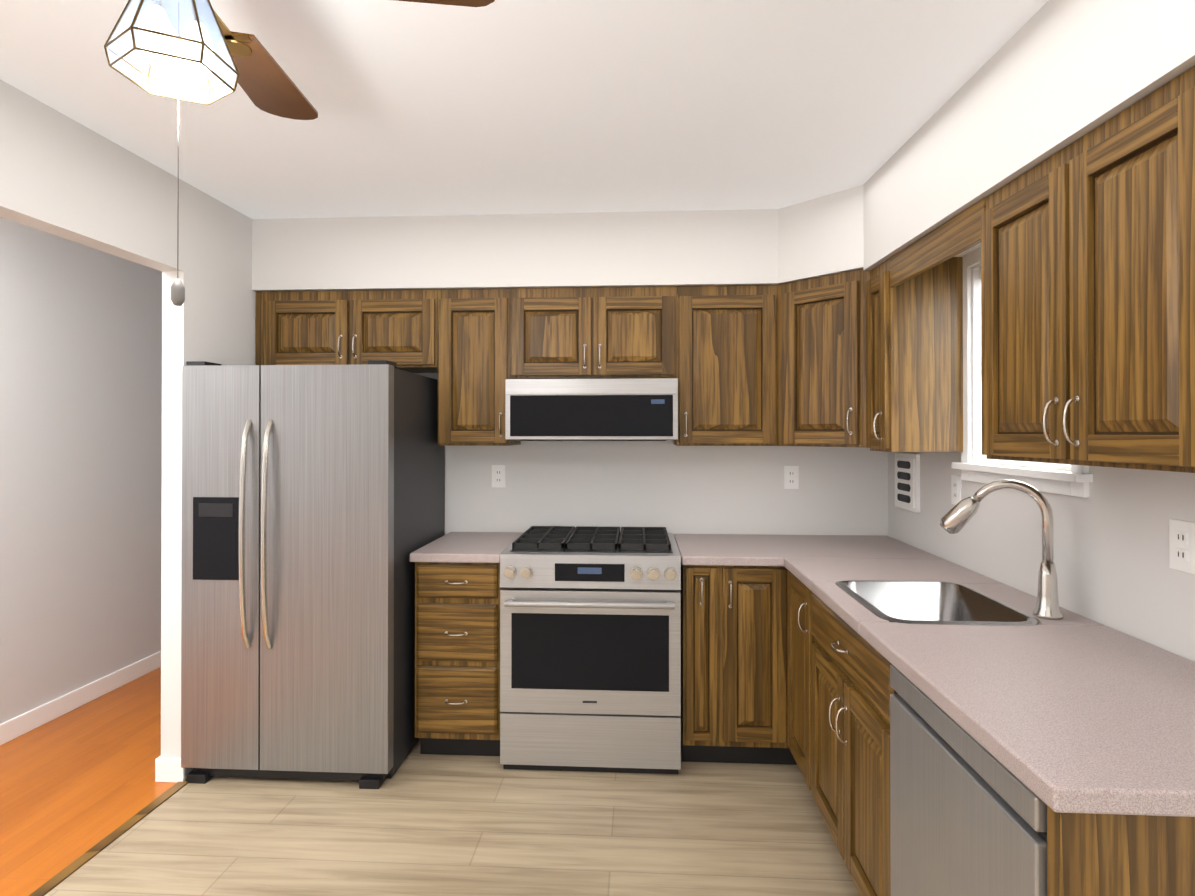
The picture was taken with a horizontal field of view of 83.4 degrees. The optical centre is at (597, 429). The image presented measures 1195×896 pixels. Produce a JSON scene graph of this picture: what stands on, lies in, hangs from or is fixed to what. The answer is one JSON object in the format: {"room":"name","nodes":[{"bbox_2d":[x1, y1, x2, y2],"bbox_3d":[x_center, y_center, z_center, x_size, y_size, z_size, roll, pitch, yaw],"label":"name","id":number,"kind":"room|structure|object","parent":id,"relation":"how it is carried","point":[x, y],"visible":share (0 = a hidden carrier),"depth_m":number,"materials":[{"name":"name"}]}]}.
{"room":"kitchen","nodes":[
{"label":"kitchen","id":0,"kind":"room"},
{"bbox_2d":[0,217,161,723],"bbox_3d":[-2.840,0.208,2.276,0.120,2.460,9.600,0,0,3],"label":"wall","id":1,"kind":"structure","parent":0,"point":[80,445],"depth_m":3.47,"materials":[{"name":"grey paint"}]},
{"bbox_2d":[0,651,160,745],"bbox_3d":[-2.777,1.390,2.206,0.014,0.095,9.480,0,0,3],"label":"baseboard","id":2,"kind":"structure","parent":1,"relation":"attached to","point":[15,727],"depth_m":3.45,"materials":[{"name":"white wood"}]},
{"bbox_2d":[0,79,255,778],"bbox_3d":[-1.778,0.207,2.213,0.092,2.460,9.600,0,0,3],"label":"wall","id":3,"kind":"structure","parent":0,"point":[63,176],"depth_m":2.74,"materials":[{"name":"white paint"}]},
{"bbox_2d":[155,755,182,781],"bbox_3d":[-1.677,1.404,4.808,0.014,0.095,4.154,0,0,3],"label":"baseboard","id":4,"kind":"structure","parent":3,"relation":"attached to","point":[169,770],"depth_m":2.73,"materials":[{"name":"white wood"}]},
{"bbox_2d":[0,667,859,895],"bbox_3d":[-0.699,1.462,2.142,4.410,0.050,9.600,0,0,3],"label":"floor","id":5,"kind":"structure","parent":0,"point":[417,824],"depth_m":2.42,"materials":[{"name":"brown wood"}]},
{"bbox_2d":[29,780,187,895],"bbox_3d":[-1.843,1.423,0.076,0.040,0.006,5.340,0,0,3],"label":"threshold strip","id":6,"kind":"object","parent":5,"relation":"on","point":[73,866],"depth_m":2.32,"materials":[{"name":"brown wood"}]},
{"bbox_2d":[181,360,444,788],"bbox_3d":[-1.243,0.583,3.070,0.859,1.718,0.861,0,0,3],"label":"refrigerator","id":7,"kind":"object","parent":5,"relation":"on","point":[313,507],"visible":0.94,"depth_m":2.70,"materials":[{"name":"silver metal"}]},
{"bbox_2d":[415,562,500,755],"bbox_3d":[-0.588,1.008,3.161,0.375,0.870,0.650,0,0,3],"label":"base cabinet","id":8,"kind":"object","parent":5,"relation":"on","point":[457,659],"visible":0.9,"depth_m":2.87,"materials":[{"name":"brown wood"}]},
{"bbox_2d":[410,532,523,562],"bbox_3d":[-0.591,0.552,3.173,0.394,0.038,0.632,0,0,3],"label":"countertop","id":9,"kind":"structure","parent":8,"relation":"on","point":[453,547],"depth_m":2.99,"materials":[{"name":"stone"}]},
{"bbox_2d":[500,526,680,773],"bbox_3d":[-0.015,0.967,3.085,0.758,0.951,0.702,0,0,3],"label":"range","id":10,"kind":"object","parent":5,"relation":"on","point":[590,648],"visible":1,"depth_m":2.79,"materials":[{"name":"silver metal"}]},
{"bbox_2d":[681,564,796,764],"bbox_3d":[0.908,1.007,3.073,1.063,0.870,0.650,0,0,3],"label":"base cabinet","id":11,"kind":"object","parent":5,"relation":"on","point":[733,664],"visible":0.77,"depth_m":2.81,"materials":[{"name":"brown wood"}]},
{"bbox_2d":[674,534,773,565],"bbox_3d":[0.570,0.551,3.102,0.400,0.038,0.637,0,0,3],"label":"countertop","id":12,"kind":"structure","parent":11,"relation":"on","point":[694,549],"depth_m":2.94,"materials":[{"name":"stone"}]},
{"bbox_2d":[787,570,897,895],"bbox_3d":[1.054,1.002,2.200,0.670,0.870,1.178,0,0,3],"label":"base cabinet","id":13,"kind":"object","parent":5,"relation":"on","point":[840,689],"visible":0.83,"depth_m":2.02,"materials":[{"name":"brown wood"}]},
{"bbox_2d":[754,534,1194,816],"bbox_3d":[1.052,0.547,2.172,0.672,0.038,2.437,0,0,3],"label":"countertop","id":14,"kind":"structure","parent":13,"relation":"on","point":[1071,712],"depth_m":1.38,"materials":[{"name":"stone"}]},
{"bbox_2d":[835,580,1040,625],"bbox_3d":[1.014,0.610,2.066,0.436,0.173,0.536,0,0,3],"label":"sink","id":15,"kind":"object","parent":14,"relation":"in","point":[925,602],"depth_m":2.28,"materials":[{"name":"metal"}]},
{"bbox_2d":[940,480,1062,619],"bbox_3d":[1.170,0.335,1.951,0.270,0.380,0.198,0,0,3],"label":"faucet","id":16,"kind":"object","parent":14,"relation":"on","point":[956,518],"visible":1,"depth_m":1.88,"materials":[{"name":"silver metal"}]},
{"bbox_2d":[890,664,1046,895],"bbox_3d":[1.013,0.999,1.305,0.646,0.868,0.602,0,0,3],"label":"dishwasher","id":17,"kind":"object","parent":5,"relation":"on","point":[968,814],"visible":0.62,"depth_m":1.30,"materials":[{"name":"silver metal"}]},
{"bbox_2d":[1047,805,1194,895],"bbox_3d":[1.000,0.996,0.984,0.634,0.870,0.033,0,0,3],"label":"base cabinet","id":18,"kind":"object","parent":5,"relation":"on","point":[1113,855],"visible":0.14,"depth_m":0.98,"materials":[{"name":"brown wood"}]},
{"bbox_2d":[0,0,1047,218],"bbox_3d":[-0.699,-1.073,2.156,4.410,0.100,9.600,0,0,3],"label":"ceiling","id":19,"kind":"structure","parent":0,"point":[496,107],"depth_m":2.07,"materials":[{"name":"white paint"}]},
{"bbox_2d":[104,0,494,305],"bbox_3d":[-0.742,-0.620,1.174,0.855,0.815,0.855,0,0,40],"label":"ceiling fan","id":20,"kind":"object","parent":19,"relation":"hanging from","point":[197,51],"visible":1,"depth_m":1.19,"materials":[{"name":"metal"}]},
{"bbox_2d":[252,0,1194,291],"bbox_3d":[-0.276,-0.853,0.401,3.120,0.358,6.150,0,0,3],"label":"soffit","id":21,"kind":"structure","parent":19,"relation":"attached to","point":[1048,78],"depth_m":2.92,"materials":[{"name":"white paint"}]},
{"bbox_2d":[414,373,887,535],"bbox_3d":[-0.031,0.214,3.522,3.240,2.460,0.120,0,0,3],"label":"wall","id":22,"kind":"structure","parent":0,"point":[671,487],"depth_m":3.44,"materials":[{"name":"white paint"}]},
{"bbox_2d":[255,289,438,372],"bbox_3d":[-1.209,-0.484,3.376,0.903,0.375,0.312,0,0,3],"label":"upper cabinet","id":23,"kind":"object","parent":22,"relation":"attached to","point":[342,327],"depth_m":3.22,"materials":[{"name":"brown wood"}]},
{"bbox_2d":[431,288,520,445],"bbox_3d":[-0.583,-0.297,3.338,0.350,0.750,0.312,0,0,3],"label":"upper cabinet","id":24,"kind":"object","parent":22,"relation":"attached to","point":[475,324],"depth_m":3.19,"materials":[{"name":"brown wood"}]},
{"bbox_2d":[492,465,505,486],"bbox_3d":[-0.514,0.244,3.486,0.072,0.116,0.008,0,0,3],"label":"electrical outlet","id":25,"kind":"object","parent":22,"relation":"attached to","point":[498,475],"visible":1,"depth_m":3.48,"materials":[{"name":"white plastic"}]},
{"bbox_2d":[511,286,678,380],"bbox_3d":[-0.014,-0.457,3.305,0.790,0.430,0.312,0,0,3],"label":"upper cabinet","id":26,"kind":"object","parent":22,"relation":"attached to","point":[576,332],"depth_m":3.15,"materials":[{"name":"brown wood"}]},
{"bbox_2d":[505,378,677,440],"bbox_3d":[-0.018,-0.087,3.247,0.786,0.284,0.424,0,0,3],"label":"over-the-range microwave","id":27,"kind":"object","parent":26,"relation":"attached to","point":[644,409],"visible":1,"depth_m":3.04,"materials":[{"name":"silver metal"}]},
{"bbox_2d":[673,285,776,445],"bbox_3d":[0.612,-0.297,3.267,0.465,0.750,0.312,0,0,3],"label":"upper cabinet","id":28,"kind":"object","parent":22,"relation":"attached to","point":[713,349],"depth_m":3.12,"materials":[{"name":"brown wood"}]},
{"bbox_2d":[784,466,798,488],"bbox_3d":[0.983,0.244,3.397,0.072,0.116,0.008,0,0,3],"label":"electrical outlet","id":29,"kind":"object","parent":22,"relation":"attached to","point":[791,477],"visible":1,"depth_m":3.40,"materials":[{"name":"white plastic"}]},
{"bbox_2d":[777,268,869,446],"bbox_3d":[1.138,-0.298,3.088,0.607,0.750,0.607,0,0,3],"label":"upper cabinet","id":30,"kind":"object","parent":22,"relation":"attached to","point":[821,361],"visible":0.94,"depth_m":2.93,"materials":[{"name":"brown wood"}]},
{"bbox_2d":[888,263,1194,661],"bbox_3d":[1.341,0.198,0.300,0.120,2.460,6.150,0,0,3],"label":"wall","id":31,"kind":"structure","parent":0,"point":[1111,549],"depth_m":1.86,"materials":[{"name":"white paint"}]},
{"bbox_2d":[895,453,919,512],"bbox_3d":[1.435,0.242,3.115,0.024,0.260,0.250,0,0,3],"label":"light switch panel","id":32,"kind":"object","parent":31,"relation":"in","point":[907,481],"visible":1,"depth_m":3.07,"materials":[{"name":"white plastic"}]},
{"bbox_2d":[866,257,962,451],"bbox_3d":[1.260,-0.286,2.675,0.308,0.748,0.222,0,0,3],"label":"upper cabinet","id":33,"kind":"object","parent":31,"relation":"attached to","point":[914,327],"depth_m":2.57,"materials":[{"name":"brown wood"}]},
{"bbox_2d":[951,475,960,504],"bbox_3d":[1.415,0.240,2.645,0.008,0.116,0.072,0,0,3],"label":"electrical outlet","id":34,"kind":"object","parent":31,"relation":"attached to","point":[955,489],"visible":0.94,"depth_m":2.64,"materials":[{"name":"white plastic"}]},
{"bbox_2d":[951,247,1092,497],"bbox_3d":[1.432,-0.237,2.226,0.165,0.860,0.740,0,0,3],"label":"window","id":35,"kind":"structure","parent":31,"relation":"in","point":[1076,480],"depth_m":2.51,"materials":[{"name":"white wood"}]},
{"bbox_2d":[979,269,1070,470],"bbox_3d":[1.432,-0.237,2.226,0.035,0.725,0.572,0,0,3],"label":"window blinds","id":36,"kind":"object","parent":35,"relation":"attached to","point":[1055,466],"visible":0.19,"depth_m":2.21,"materials":[{"name":"white plastic"}]},
{"bbox_2d":[981,94,1149,469],"bbox_3d":[1.206,-0.292,1.506,0.277,0.748,0.825,0,0,3],"label":"upper cabinet","id":37,"kind":"object","parent":31,"relation":"attached to","point":[1087,299],"depth_m":1.52,"materials":[{"name":"brown wood"}]},
{"bbox_2d":[890,198,985,286],"bbox_3d":[1.125,-0.605,2.246,0.043,0.115,0.653,0,0,3],"label":"valance","id":38,"kind":"object","parent":37,"relation":"attached to","point":[959,233],"visible":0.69,"depth_m":2.18,"materials":[{"name":"brown wood"}]},
{"bbox_2d":[1150,65,1194,472],"bbox_3d":[1.166,-0.296,0.828,0.277,0.748,0.814,0,0,3],"label":"upper cabinet","id":39,"kind":"object","parent":31,"relation":"attached to","point":[1172,106],"depth_m":1.26,"materials":[{"name":"brown wood"}]},
{"bbox_2d":[1169,519,1194,573],"bbox_3d":[1.350,0.269,1.547,0.008,0.116,0.072,0,0,3],"label":"electrical outlet","id":40,"kind":"object","parent":31,"relation":"attached to","point":[1181,545],"visible":1,"depth_m":1.54,"materials":[{"name":"white plastic"}]}
]}

